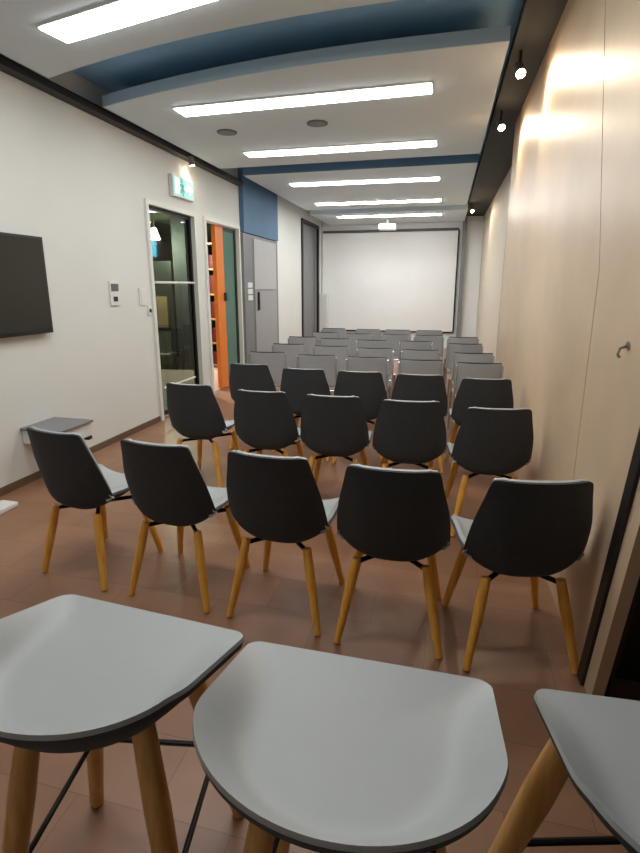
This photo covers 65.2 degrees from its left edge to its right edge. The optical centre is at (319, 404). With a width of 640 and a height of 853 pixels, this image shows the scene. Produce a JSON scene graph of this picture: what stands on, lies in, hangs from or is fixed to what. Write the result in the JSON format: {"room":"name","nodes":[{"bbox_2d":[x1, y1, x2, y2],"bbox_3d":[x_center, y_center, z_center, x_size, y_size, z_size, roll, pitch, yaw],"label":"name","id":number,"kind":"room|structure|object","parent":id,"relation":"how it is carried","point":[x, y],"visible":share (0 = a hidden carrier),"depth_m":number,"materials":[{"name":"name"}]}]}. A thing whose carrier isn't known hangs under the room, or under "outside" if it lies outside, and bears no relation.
{"room":"seminar room","nodes":[
{"label":"seminar room","id":0,"kind":"room"},
{"bbox_2d":[0,53,321,487],"bbox_3d":[-1.682,-1.600,6.255,0.120,3.240,14.150,3,14,13],"label":"wall","id":1,"kind":"structure","parent":0,"point":[72,179],"depth_m":4.47,"materials":[{"name":"white paint"}]},
{"bbox_2d":[0,232,52,337],"bbox_3d":[-2.315,-0.804,3.365,0.062,0.730,1.230,3,14,13],"label":"television","id":2,"kind":"object","parent":1,"relation":"attached to","point":[25,309],"visible":1,"depth_m":3.70,"materials":[{"name":"grey plastic"}]},
{"bbox_2d":[20,417,92,443],"bbox_3d":[-2.071,0.225,3.965,0.375,0.160,0.360,3,14,13],"label":"wall shelf","id":3,"kind":"object","parent":1,"relation":"attached to","point":[58,424],"visible":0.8,"depth_m":3.95,"materials":[{"name":"white plastic"}]},
{"bbox_2d":[0,416,160,496],"bbox_3d":[-2.562,0.843,2.827,0.012,0.060,6.160,3,14,13],"label":"baseboard","id":4,"kind":"structure","parent":1,"relation":"attached to","point":[32,477],"depth_m":4.70,"materials":[{"name":"wood"}]},
{"bbox_2d":[108,281,120,305],"bbox_3d":[-1.979,-1.076,4.819,0.019,0.230,0.140,3,14,13],"label":"wall thermostat","id":5,"kind":"object","parent":1,"relation":"attached to","point":[114,293],"visible":1,"depth_m":4.80,"materials":[{"name":"white plastic"}]},
{"bbox_2d":[0,54,242,185],"bbox_3d":[-2.219,-2.329,3.336,0.100,0.060,8.700,3,14,13],"label":"trim","id":6,"kind":"structure","parent":1,"relation":"attached to","point":[8,66],"depth_m":4.35,"materials":[{"name":"black metal"}]},
{"bbox_2d":[138,288,146,305],"bbox_3d":[-1.869,-1.142,5.273,0.016,0.180,0.120,3,14,13],"label":"light switch","id":7,"kind":"object","parent":1,"relation":"attached to","point":[142,291],"visible":1,"depth_m":5.25,"materials":[{"name":"white plastic"}]},
{"bbox_2d":[148,306,151,314],"bbox_3d":[-1.841,-1.023,5.421,0.016,0.100,0.070,3,14,13],"label":"button","id":8,"kind":"object","parent":1,"relation":"attached to","point":[149,307],"visible":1,"depth_m":5.41,"materials":[{"name":"white plastic"}]},
{"bbox_2d":[149,206,199,415],"bbox_3d":[-1.734,-1.096,6.017,0.084,2.330,1.010,3,14,13],"label":"door","id":9,"kind":"structure","parent":1,"relation":"in","point":[171,240],"depth_m":6.00,"materials":[{"name":"clear glass"}]},
{"bbox_2d":[144,198,204,420],"bbox_3d":[-1.743,-1.111,6.016,0.125,2.400,1.110,3,14,13],"label":"trim","id":10,"kind":"structure","parent":1,"relation":"attached to","point":[147,202],"depth_m":5.74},
{"bbox_2d":[168,173,193,201],"bbox_3d":[-1.620,-2.550,5.883,0.067,0.230,0.500,3,14,13],"label":"exit sign","id":11,"kind":"object","parent":1,"relation":"attached to","point":[179,187],"visible":1,"depth_m":5.81,"materials":[{"name":"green plastic"}]},
{"bbox_2d":[188,155,194,165],"bbox_3d":[-1.513,-2.877,5.885,0.069,0.122,0.102,0,13,1],"label":"spotlight","id":12,"kind":"object","parent":1,"relation":"attached to","point":[191,160],"visible":1,"depth_m":5.87,"materials":[{"name":"grey plastic"}]},
{"bbox_2d":[203,216,244,394],"bbox_3d":[-1.417,-1.420,7.321,0.125,2.400,1.190,3,14,13],"label":"trim","id":13,"kind":"structure","parent":1,"relation":"attached to","point":[206,219],"depth_m":7.19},
{"bbox_2d":[211,225,239,387],"bbox_3d":[-1.385,-1.449,7.533,0.090,2.320,0.640,4,14,17],"label":"door","id":14,"kind":"structure","parent":1,"relation":"in","point":[223,239],"depth_m":7.45,"materials":[{"name":"orange paint"}]},
{"bbox_2d":[238,167,277,240],"bbox_3d":[-0.999,-3.281,8.331,0.070,0.920,1.650,3,14,13],"label":"wall","id":15,"kind":"structure","parent":1,"relation":"attached to","point":[258,205],"depth_m":8.13,"materials":[{"name":"blue paint"}]},
{"bbox_2d":[102,25,510,106],"bbox_3d":[-0.362,-2.442,3.631,3.270,0.085,0.161,5,14,21],"label":"ceiling beam","id":16,"kind":"structure","parent":1,"relation":"attached to","point":[498,34],"depth_m":3.42,"materials":[{"name":"blue paint"}]},
{"bbox_2d":[303,223,314,336],"bbox_3d":[-0.307,-2.752,11.878,0.040,2.900,1.450,3,14,13],"label":"door","id":17,"kind":"structure","parent":1,"relation":"in","point":[308,232],"depth_m":11.96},
{"bbox_2d":[301,218,318,336],"bbox_3d":[-0.225,-2.772,11.853,0.050,2.950,1.550,3,14,13],"label":"trim","id":18,"kind":"structure","parent":1,"relation":"attached to","point":[303,220],"depth_m":11.35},
{"bbox_2d":[0,0,398,77],"bbox_3d":[-0.829,-1.989,1.725,3.240,0.080,3.359,3,14,13],"label":"ceiling","id":19,"kind":"structure","parent":0,"point":[21,41],"depth_m":2.96,"materials":[{"name":"white paint"}]},
{"bbox_2d":[36,0,215,42],"bbox_3d":[-0.618,-2.139,2.579,2.224,0.020,0.216,6,15,24],"label":"recessed light","id":20,"kind":"object","parent":19,"relation":"in","point":[108,16],"visible":1,"depth_m":2.82,"materials":[{"name":"white plastic"}]},
{"bbox_2d":[206,223,212,242],"bbox_3d":[-3.130,-3.519,9.468,4.380,0.100,11.000,3,14,13],"label":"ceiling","id":21,"kind":"structure","parent":0,"point":[209,240],"depth_m":11.42,"materials":[{"name":"black"}]},
{"bbox_2d":[71,0,522,203],"bbox_3d":[0.492,-3.115,5.407,4.570,0.100,14.250,3,14,13],"label":"ceiling","id":22,"kind":"structure","parent":0,"point":[401,18],"depth_m":3.54,"materials":[{"name":"blue paint"}]},
{"bbox_2d":[104,42,508,168],"bbox_3d":[-0.056,-2.722,4.817,3.240,0.085,2.780,3,14,13],"label":"ceiling","id":23,"kind":"structure","parent":0,"point":[465,79],"depth_m":4.39,"materials":[{"name":"white paint"}]},
{"bbox_2d":[217,129,236,135],"bbox_3d":[-0.925,-2.709,4.974,0.200,0.012,0.200,3,14,13],"label":"ceiling speaker","id":24,"kind":"object","parent":23,"relation":"attached to","point":[226,132],"visible":1,"depth_m":4.95,"materials":[{"name":"grey plastic"}]},
{"bbox_2d":[219,130,234,135],"bbox_3d":[-0.925,-2.705,4.975,0.160,0.004,0.160,3,14,13],"label":"grille","id":25,"kind":"object","parent":24,"relation":"attached to","point":[222,132],"depth_m":4.95,"materials":[{"name":"grey metal"}]},
{"bbox_2d":[172,81,433,116],"bbox_3d":[-0.184,-2.501,4.109,2.174,0.020,0.216,3,14,14],"label":"recessed light","id":26,"kind":"object","parent":23,"relation":"in","point":[426,87],"visible":1,"depth_m":4.06,"materials":[{"name":"white plastic"}]},
{"bbox_2d":[307,120,327,126],"bbox_3d":[-0.026,-2.645,4.701,0.200,0.012,0.200,3,14,13],"label":"ceiling speaker","id":27,"kind":"object","parent":23,"relation":"attached to","point":[313,123],"visible":1,"depth_m":4.68,"materials":[{"name":"grey plastic"}]},
{"bbox_2d":[309,121,325,126],"bbox_3d":[-0.026,-2.641,4.702,0.160,0.004,0.160,3,14,13],"label":"grille","id":28,"kind":"object","parent":27,"relation":"attached to","point":[311,123],"depth_m":4.68,"materials":[{"name":"grey metal"}]},
{"bbox_2d":[243,139,436,157],"bbox_3d":[0.197,-2.841,5.551,2.154,0.020,0.216,3,14,13],"label":"recessed light","id":29,"kind":"object","parent":23,"relation":"in","point":[432,142],"visible":1,"depth_m":5.49,"materials":[{"name":"white plastic"}]},
{"bbox_2d":[0,348,639,852],"bbox_3d":[-1.465,-0.145,7.364,8.950,0.100,15.700,3,14,13],"label":"floor","id":30,"kind":"structure","parent":0,"point":[521,649],"depth_m":2.35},
{"bbox_2d":[0,500,17,514],"bbox_3d":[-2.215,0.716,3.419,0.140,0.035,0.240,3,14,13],"label":"table","id":31,"kind":"object","parent":30,"relation":"on","point":[5,505],"visible":1,"depth_m":3.46,"materials":[{"name":"white plastic"}]},
{"bbox_2d":[26,426,163,590],"bbox_3d":[-1.208,0.475,2.708,0.478,0.826,0.506,6,14,23],"label":"shell chair","id":32,"kind":"object","parent":30,"relation":"on","point":[70,472],"visible":0.91,"depth_m":2.49,"materials":[{"name":"black plastic"}]},
{"bbox_2d":[0,594,243,852],"bbox_3d":[-0.473,0.863,1.187,0.569,0.771,0.550,4,14,17],"label":"bar stool","id":33,"kind":"object","parent":30,"relation":"on","point":[78,673],"visible":1,"depth_m":1.08,"materials":[{"name":"grey plastic"}]},
{"bbox_2d":[120,439,249,612],"bbox_3d":[-0.672,0.518,2.526,0.478,0.826,0.506,4,14,18],"label":"shell chair","id":34,"kind":"object","parent":30,"relation":"on","point":[166,483],"visible":0.93,"depth_m":2.30,"materials":[{"name":"black plastic"}]},
{"bbox_2d":[166,382,240,487],"bbox_3d":[-0.879,0.200,3.877,0.478,0.826,0.506,4,14,17],"label":"shell chair","id":35,"kind":"object","parent":30,"relation":"on","point":[194,411],"visible":0.94,"depth_m":3.65,"materials":[{"name":"black plastic"}]},
{"bbox_2d":[207,242,216,365],"bbox_3d":[-1.730,-1.860,9.404,0.750,2.300,0.360,3,14,13],"label":"shelf unit","id":36,"kind":"object","parent":30,"relation":"on","point":[213,325],"visible":0.11,"depth_m":9.45,"materials":[{"name":"brown wood"}]},
{"bbox_2d":[208,255,212,267],"bbox_3d":[-1.936,-2.644,9.239,0.170,0.240,0.220,3,14,13],"label":"storage box","id":37,"kind":"object","parent":36,"relation":"on","point":[209,256],"visible":0.22,"depth_m":9.14,"materials":[{"name":"cardboard"}]},
{"bbox_2d":[209,275,213,293],"bbox_3d":[-1.936,-2.250,9.332,0.170,0.330,0.220,3,14,13],"label":"storage box","id":38,"kind":"object","parent":36,"relation":"on","point":[210,276],"visible":0.26,"depth_m":9.24,"materials":[{"name":"cardboard"}]},
{"bbox_2d":[211,302,214,317],"bbox_3d":[-1.936,-1.798,9.439,0.170,0.300,0.220,3,14,13],"label":"storage box","id":39,"kind":"object","parent":36,"relation":"on","point":[212,303],"visible":0.24,"depth_m":9.35,"materials":[{"name":"red cardboard"}]},
{"bbox_2d":[212,327,215,341],"bbox_3d":[-1.936,-1.345,9.546,0.170,0.270,0.220,3,14,13],"label":"storage box","id":40,"kind":"object","parent":36,"relation":"on","point":[214,328],"visible":0.23,"depth_m":9.45,"materials":[{"name":"red cardboard"}]},
{"bbox_2d":[213,351,216,363],"bbox_3d":[-1.936,-0.922,9.646,0.170,0.240,0.220,3,14,13],"label":"storage box","id":41,"kind":"object","parent":36,"relation":"on","point":[214,352],"visible":0.26,"depth_m":9.55,"materials":[{"name":"red cardboard"}]},
{"bbox_2d":[229,363,275,451],"bbox_3d":[-0.589,-0.021,4.810,0.478,0.826,0.506,3,14,13],"label":"shell chair","id":42,"kind":"object","parent":30,"relation":"on","point":[253,377],"visible":0.4,"depth_m":4.54,"materials":[{"name":"black plastic"}]},
{"bbox_2d":[240,233,278,363],"bbox_3d":[-0.983,-1.699,8.701,0.098,2.310,1.650,3,14,13],"label":"tall cabinet","id":43,"kind":"object","parent":30,"relation":"on","point":[259,261],"visible":0.94,"depth_m":8.44,"materials":[{"name":"grey metal"}]},
{"bbox_2d":[247,282,252,299],"bbox_3d":[-1.126,-1.832,8.041,0.010,0.268,0.217,3,14,13],"label":"wall switch plate","id":44,"kind":"object","parent":43,"relation":"attached to","point":[250,285],"visible":1,"depth_m":8.05,"materials":[{"name":"white plastic"}]},
{"bbox_2d":[248,351,286,386],"bbox_3d":[-0.534,-0.241,5.771,0.462,0.806,0.532,3,14,11],"label":"chair","id":45,"kind":"object","parent":30,"relation":"on","point":[276,362],"visible":0.54,"depth_m":5.49,"materials":[{"name":"grey fabric"}]},
{"bbox_2d":[234,389,304,456],"bbox_3d":[-0.346,0.255,3.641,0.478,0.826,0.506,3,14,13],"label":"shell chair","id":46,"kind":"object","parent":30,"relation":"on","point":[263,420],"visible":0.94,"depth_m":3.40,"materials":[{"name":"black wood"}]},
{"bbox_2d":[226,450,344,635],"bbox_3d":[-0.155,0.556,2.368,0.478,0.826,0.506,4,14,17],"label":"shell chair","id":47,"kind":"object","parent":30,"relation":"on","point":[272,498],"visible":0.99,"depth_m":2.14,"materials":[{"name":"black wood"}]},
{"bbox_2d":[272,343,305,367],"bbox_3d":[-0.350,-0.425,6.549,0.462,0.806,0.532,3,14,11],"label":"chair","id":48,"kind":"object","parent":30,"relation":"on","point":[292,351],"visible":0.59,"depth_m":6.26,"materials":[{"name":"grey fabric"}]},
{"bbox_2d":[288,336,317,353],"bbox_3d":[-0.208,-0.637,7.447,0.462,0.806,0.532,3,14,11],"label":"chair","id":49,"kind":"object","parent":30,"relation":"on","point":[309,342],"visible":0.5,"depth_m":7.15,"materials":[{"name":"grey plastic"}]},
{"bbox_2d":[280,368,330,460],"bbox_3d":[-0.098,0.040,4.553,0.478,0.826,0.506,3,14,12],"label":"shell chair","id":50,"kind":"object","parent":30,"relation":"on","point":[297,383],"visible":0.48,"depth_m":4.28,"materials":[{"name":"black plastic"}]},
{"bbox_2d":[296,354,336,391],"bbox_3d":[0.006,-0.187,5.543,0.462,0.806,0.532,3,14,11],"label":"chair","id":51,"kind":"object","parent":30,"relation":"on","point":[328,363],"visible":0.6,"depth_m":5.26,"materials":[{"name":"grey fabric"}]},
{"bbox_2d":[319,294,328,331],"bbox_3d":[0.106,-2.184,12.887,0.200,1.330,0.240,3,14,13],"label":"cabinet","id":52,"kind":"object","parent":30,"relation":"on","point":[323,298],"visible":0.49,"depth_m":12.74,"materials":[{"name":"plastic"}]},
{"bbox_2d":[312,332,338,344],"bbox_3d":[0.127,-0.807,8.169,0.462,0.806,0.532,3,14,11],"label":"chair","id":53,"kind":"object","parent":30,"relation":"on","point":[318,335],"visible":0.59,"depth_m":7.86,"materials":[{"name":"grey fabric"}]},
{"bbox_2d":[313,345,348,374],"bbox_3d":[0.173,-0.374,6.335,0.462,0.806,0.532,3,14,11],"label":"chair","id":54,"kind":"object","parent":30,"relation":"on","point":[341,353],"visible":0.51,"depth_m":6.04,"materials":[{"name":"grey plastic"}]},
{"bbox_2d":[321,328,345,337],"bbox_3d":[0.280,-0.981,8.904,0.462,0.806,0.532,3,14,11],"label":"chair","id":55,"kind":"object","parent":30,"relation":"on","point":[341,331],"visible":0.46,"depth_m":8.59,"materials":[{"name":"grey plastic"}]},
{"bbox_2d":[319,338,350,355],"bbox_3d":[0.247,-0.580,7.209,0.462,0.806,0.532,3,14,11],"label":"chair","id":56,"kind":"object","parent":30,"relation":"on","point":[323,341],"visible":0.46,"depth_m":6.90,"materials":[{"name":"grey plastic"}]},
{"bbox_2d":[300,394,372,483],"bbox_3d":[0.123,0.289,3.499,0.478,0.826,0.506,3,14,12],"label":"shell chair","id":57,"kind":"object","parent":30,"relation":"on","point":[336,426],"visible":0.98,"depth_m":3.26,"materials":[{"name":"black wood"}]},
{"bbox_2d":[192,641,508,852],"bbox_3d":[0.050,0.910,0.989,0.544,0.771,0.476,3,14,13],"label":"bar stool","id":58,"kind":"object","parent":30,"relation":"on","point":[320,752],"visible":1,"depth_m":0.90,"materials":[{"name":"grey plastic"}]},
{"bbox_2d":[345,333,372,355],"bbox_3d":[0.638,-0.755,7.947,0.462,0.806,0.532,3,14,11],"label":"chair","id":59,"kind":"object","parent":30,"relation":"on","point":[353,337],"visible":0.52,"depth_m":7.66,"materials":[{"name":"grey plastic"}]},
{"bbox_2d":[332,370,386,463],"bbox_3d":[0.372,0.073,4.412,0.478,0.826,0.506,3,14,12],"label":"shell chair","id":60,"kind":"object","parent":30,"relation":"on","point":[369,387],"visible":0.55,"depth_m":4.14,"materials":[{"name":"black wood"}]},
{"bbox_2d":[346,356,390,398],"bbox_3d":[0.523,-0.151,5.390,0.462,0.806,0.532,3,14,11],"label":"chair","id":61,"kind":"object","parent":30,"relation":"on","point":[353,363],"visible":0.55,"depth_m":5.10,"materials":[{"name":"grey plastic"}]},
{"bbox_2d":[355,329,381,339],"bbox_3d":[0.858,-0.934,8.707,0.462,0.806,0.532,3,14,11],"label":"chair","id":62,"kind":"object","parent":30,"relation":"on","point":[376,333],"visible":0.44,"depth_m":8.40,"materials":[{"name":"grey plastic"}]},
{"bbox_2d":[356,339,389,391],"bbox_3d":[0.743,-0.534,7.011,0.462,0.806,0.532,3,14,11],"label":"chair","id":63,"kind":"object","parent":30,"relation":"on","point":[360,343],"visible":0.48,"depth_m":6.71,"materials":[{"name":"grey plastic"}]},
{"bbox_2d":[356,347,394,394],"bbox_3d":[0.686,-0.324,6.123,0.462,0.806,0.532,3,14,11],"label":"chair","id":64,"kind":"object","parent":30,"relation":"on","point":[365,352],"visible":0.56,"depth_m":5.83,"materials":[{"name":"grey fabric"}]},
{"bbox_2d":[334,464,450,658],"bbox_3d":[0.328,0.591,2.219,0.478,0.826,0.506,3,14,12],"label":"shell chair","id":65,"kind":"object","parent":30,"relation":"on","point":[391,514],"visible":1,"depth_m":1.99,"materials":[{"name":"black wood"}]},
{"bbox_2d":[380,334,409,359],"bbox_3d":[1.167,-0.721,7.802,0.462,0.806,0.532,3,14,11],"label":"chair","id":66,"kind":"object","parent":30,"relation":"on","point":[394,340],"visible":0.48,"depth_m":7.52,"materials":[{"name":"grey plastic"}]},
{"bbox_2d":[384,329,410,340],"bbox_3d":[1.334,-0.907,8.594,0.462,0.806,0.532,3,14,11],"label":"chair","id":67,"kind":"object","parent":30,"relation":"on","point":[388,331],"visible":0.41,"depth_m":8.28,"materials":[{"name":"grey plastic"}]},
{"bbox_2d":[372,399,446,469],"bbox_3d":[0.592,0.322,3.358,0.478,0.826,0.506,2,13,9],"label":"shell chair","id":68,"kind":"object","parent":30,"relation":"on","point":[405,432],"visible":0.97,"depth_m":3.11,"materials":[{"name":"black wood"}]},
{"bbox_2d":[398,340,432,361],"bbox_3d":[1.304,-0.500,6.868,0.462,0.806,0.532,3,14,11],"label":"chair","id":69,"kind":"object","parent":30,"relation":"on","point":[421,345],"visible":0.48,"depth_m":6.57,"materials":[{"name":"grey plastic"}]},
{"bbox_2d":[388,373,447,472],"bbox_3d":[0.836,0.106,4.272,0.478,0.826,0.506,3,14,11],"label":"shell chair","id":70,"kind":"object","parent":30,"relation":"on","point":[407,387],"visible":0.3,"depth_m":3.99,"materials":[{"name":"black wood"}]},
{"bbox_2d":[401,349,439,359],"bbox_3d":[1.182,-0.287,5.966,0.462,0.806,0.532,3,14,11],"label":"chair","id":71,"kind":"object","parent":30,"relation":"on","point":[406,353],"visible":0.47,"depth_m":5.66,"materials":[{"name":"grey fabric"}]},
{"bbox_2d":[398,359,443,375],"bbox_3d":[1.029,-0.104,5.191,0.462,0.806,0.532,3,14,11],"label":"chair","id":72,"kind":"object","parent":30,"relation":"on","point":[406,366],"visible":0.46,"depth_m":4.90,"materials":[{"name":"grey fabric"}]},
{"bbox_2d":[414,335,443,362],"bbox_3d":[1.646,-0.687,7.659,0.462,0.806,0.532,3,14,11],"label":"chair","id":73,"kind":"object","parent":30,"relation":"on","point":[437,340],"visible":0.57,"depth_m":7.36,"materials":[{"name":"grey plastic"}]},
{"bbox_2d":[415,330,442,334],"bbox_3d":[1.830,-0.880,8.477,0.462,0.806,0.532,3,14,11],"label":"chair","id":74,"kind":"object","parent":30,"relation":"on","point":[419,332],"visible":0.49,"depth_m":8.16,"materials":[{"name":"grey fabric"}]},
{"bbox_2d":[443,337,478,374],"bbox_3d":[2.070,-0.620,7.378,0.462,0.806,0.532,3,14,11],"label":"chair","id":75,"kind":"object","parent":30,"relation":"on","point":[466,340],"visible":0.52,"depth_m":7.08,"materials":[{"name":"grey plastic"}]},
{"bbox_2d":[443,343,483,387],"bbox_3d":[1.867,-0.428,6.565,0.462,0.806,0.532,3,14,11],"label":"chair","id":76,"kind":"object","parent":30,"relation":"on","point":[452,348],"visible":0.49,"depth_m":6.29,"materials":[{"name":"grey fabric"}]},
{"bbox_2d":[447,352,494,423],"bbox_3d":[1.698,-0.220,5.683,0.462,0.806,0.532,3,14,11],"label":"chair","id":77,"kind":"object","parent":30,"relation":"on","point":[457,357],"visible":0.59,"depth_m":5.40,"materials":[{"name":"grey plastic"}]},
{"bbox_2d":[447,362,503,436],"bbox_3d":[1.538,-0.054,4.980,0.462,0.806,0.532,3,14,11],"label":"chair","id":78,"kind":"object","parent":30,"relation":"on","point":[462,369],"visible":0.56,"depth_m":4.70,"materials":[{"name":"grey plastic"}]},
{"bbox_2d":[444,377,513,475],"bbox_3d":[1.296,0.148,4.093,0.478,0.826,0.506,2,13,8],"label":"shell chair","id":79,"kind":"object","parent":30,"relation":"on","point":[472,392],"visible":0.54,"depth_m":3.82,"materials":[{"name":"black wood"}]},
{"bbox_2d":[445,407,533,536],"bbox_3d":[1.050,0.366,3.170,0.478,0.826,0.506,1,13,5],"label":"shell chair","id":80,"kind":"object","parent":30,"relation":"on","point":[488,441],"visible":0.98,"depth_m":2.93,"materials":[{"name":"black plastic"}]},
{"bbox_2d":[442,478,593,674],"bbox_3d":[0.810,0.618,2.105,0.478,0.826,0.506,1,13,2],"label":"shell chair","id":81,"kind":"object","parent":30,"relation":"on","point":[534,529],"visible":1,"depth_m":1.88,"materials":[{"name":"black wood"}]},
{"bbox_2d":[488,689,639,852],"bbox_3d":[0.664,0.930,0.901,0.615,0.771,0.561,0,13,-1],"label":"bar stool","id":82,"kind":"object","parent":30,"relation":"on","point":[594,740],"visible":1,"depth_m":0.95,"materials":[{"name":"grey plastic"}]},
{"bbox_2d":[245,163,476,209],"bbox_3d":[0.838,-3.510,8.125,3.110,0.100,3.330,3,14,13],"label":"ceiling","id":83,"kind":"structure","parent":0,"point":[454,185],"depth_m":7.75,"materials":[{"name":"white paint"}]},
{"bbox_2d":[242,154,477,175],"bbox_3d":[0.443,-3.137,6.543,3.110,0.100,0.014,3,14,13],"label":"trim","id":84,"kind":"structure","parent":83,"relation":"attached to","point":[467,158],"depth_m":6.51,"materials":[{"name":"blue paint"}]},
{"bbox_2d":[289,176,439,186],"bbox_3d":[0.627,-3.247,7.272,2.184,0.020,0.216,3,14,12],"label":"recessed light","id":85,"kind":"object","parent":83,"relation":"in","point":[431,178],"visible":1,"depth_m":7.21,"materials":[{"name":"white plastic"}]},
{"bbox_2d":[315,198,441,205],"bbox_3d":[1.035,-3.662,9.028,2.264,0.020,0.216,3,14,12],"label":"recessed light","id":86,"kind":"object","parent":83,"relation":"in","point":[438,199],"visible":1,"depth_m":9.00,"materials":[{"name":"white plastic"}]},
{"bbox_2d":[310,204,467,225],"bbox_3d":[1.600,-4.244,11.235,3.240,0.100,2.000,3,14,13],"label":"ceiling","id":87,"kind":"structure","parent":0,"point":[450,213],"depth_m":10.65,"materials":[{"name":"white paint"}]},
{"bbox_2d":[378,218,396,230],"bbox_3d":[1.524,-4.070,11.258,0.380,0.250,0.310,3,14,13],"label":"projector","id":88,"kind":"object","parent":87,"relation":"hanging from","point":[387,226],"visible":1,"depth_m":11.14,"materials":[{"name":"white plastic"}]},
{"bbox_2d":[337,213,441,217],"bbox_3d":[1.470,-4.063,10.728,2.224,0.020,0.216,3,14,12],"label":"recessed light","id":89,"kind":"object","parent":87,"relation":"in","point":[421,214],"visible":1,"depth_m":10.64,"materials":[{"name":"white plastic"}]},
{"bbox_2d":[322,216,483,347],"bbox_3d":[2.164,-3.069,12.482,4.570,3.240,0.100,3,14,13],"label":"wall","id":90,"kind":"structure","parent":0,"point":[474,233],"depth_m":12.11,"materials":[{"name":"paint"}]},
{"bbox_2d":[323,228,459,332],"bbox_3d":[1.687,-3.075,12.487,3.340,2.488,0.063,3,14,13],"label":"projection screen","id":91,"kind":"object","parent":90,"relation":"attached to","point":[393,279],"visible":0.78,"depth_m":12.46,"materials":[{"name":"fabric"}]},
{"bbox_2d":[456,216,466,336],"bbox_3d":[3.408,-2.971,12.067,0.090,3.240,0.140,3,14,13],"label":"trim","id":92,"kind":"structure","parent":90,"relation":"attached to","point":[464,229],"depth_m":11.98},
{"bbox_2d":[476,168,510,362],"bbox_3d":[3.053,-2.174,8.690,0.100,3.240,7.050,3,14,13],"label":"wall","id":93,"kind":"structure","parent":0,"point":[495,218],"depth_m":8.76,"materials":[{"name":"white paint"}]},
{"bbox_2d":[466,0,567,215],"bbox_3d":[1.957,-2.895,5.040,0.430,0.080,14.150,3,14,13],"label":"ceiling","id":94,"kind":"structure","parent":93,"relation":"attached to","point":[538,20],"depth_m":4.28,"materials":[{"name":"grey paint"}]},
{"bbox_2d":[496,110,504,130],"bbox_3d":[1.715,-2.691,4.741,0.069,0.180,0.121,1,13,2],"label":"spotlight","id":95,"kind":"object","parent":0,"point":[500,123],"visible":1,"depth_m":4.72,"materials":[{"name":"grey plastic"}]},
{"bbox_2d":[513,50,525,78],"bbox_3d":[1.415,-2.407,3.540,0.069,0.181,0.119,0,13,1],"label":"spotlight","id":96,"kind":"object","parent":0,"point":[519,69],"visible":1,"depth_m":3.52,"materials":[{"name":"grey plastic"}]},
{"bbox_2d":[496,0,639,696],"bbox_3d":[1.362,-0.599,2.014,0.445,3.240,7.120,3,14,13],"label":"wall","id":97,"kind":"structure","parent":0,"point":[570,295],"depth_m":2.27,"materials":[{"name":"beige laminate"}]},
{"bbox_2d":[496,129,514,353],"bbox_3d":[2.017,-1.407,5.440,0.055,3.240,0.030,3,14,13],"label":"trim","id":98,"kind":"structure","parent":97,"relation":"attached to","point":[514,129],"depth_m":5.36,"materials":[{"name":"beige wood"}]},
{"bbox_2d":[577,428,639,685],"bbox_3d":[0.948,-0.416,1.240,0.040,3.240,0.787,3,14,13],"label":"trim","id":99,"kind":"structure","parent":97,"relation":"attached to","point":[633,476],"depth_m":1.68,"materials":[{"name":"black metal"}]},
{"bbox_2d":[584,478,639,695],"bbox_3d":[0.943,-0.400,1.172,0.040,3.240,0.809,3,14,13],"label":"trim","id":100,"kind":"structure","parent":97,"relation":"attached to","point":[626,575],"depth_m":1.67,"materials":[{"name":"beige laminate"}]},
{"bbox_2d":[616,341,629,357],"bbox_3d":[1.011,-0.184,1.671,0.037,0.057,0.028,3,14,13],"label":"wall hook","id":101,"kind":"object","parent":97,"relation":"attached to","point":[627,346],"visible":1,"depth_m":1.67,"materials":[{"name":"metal"}]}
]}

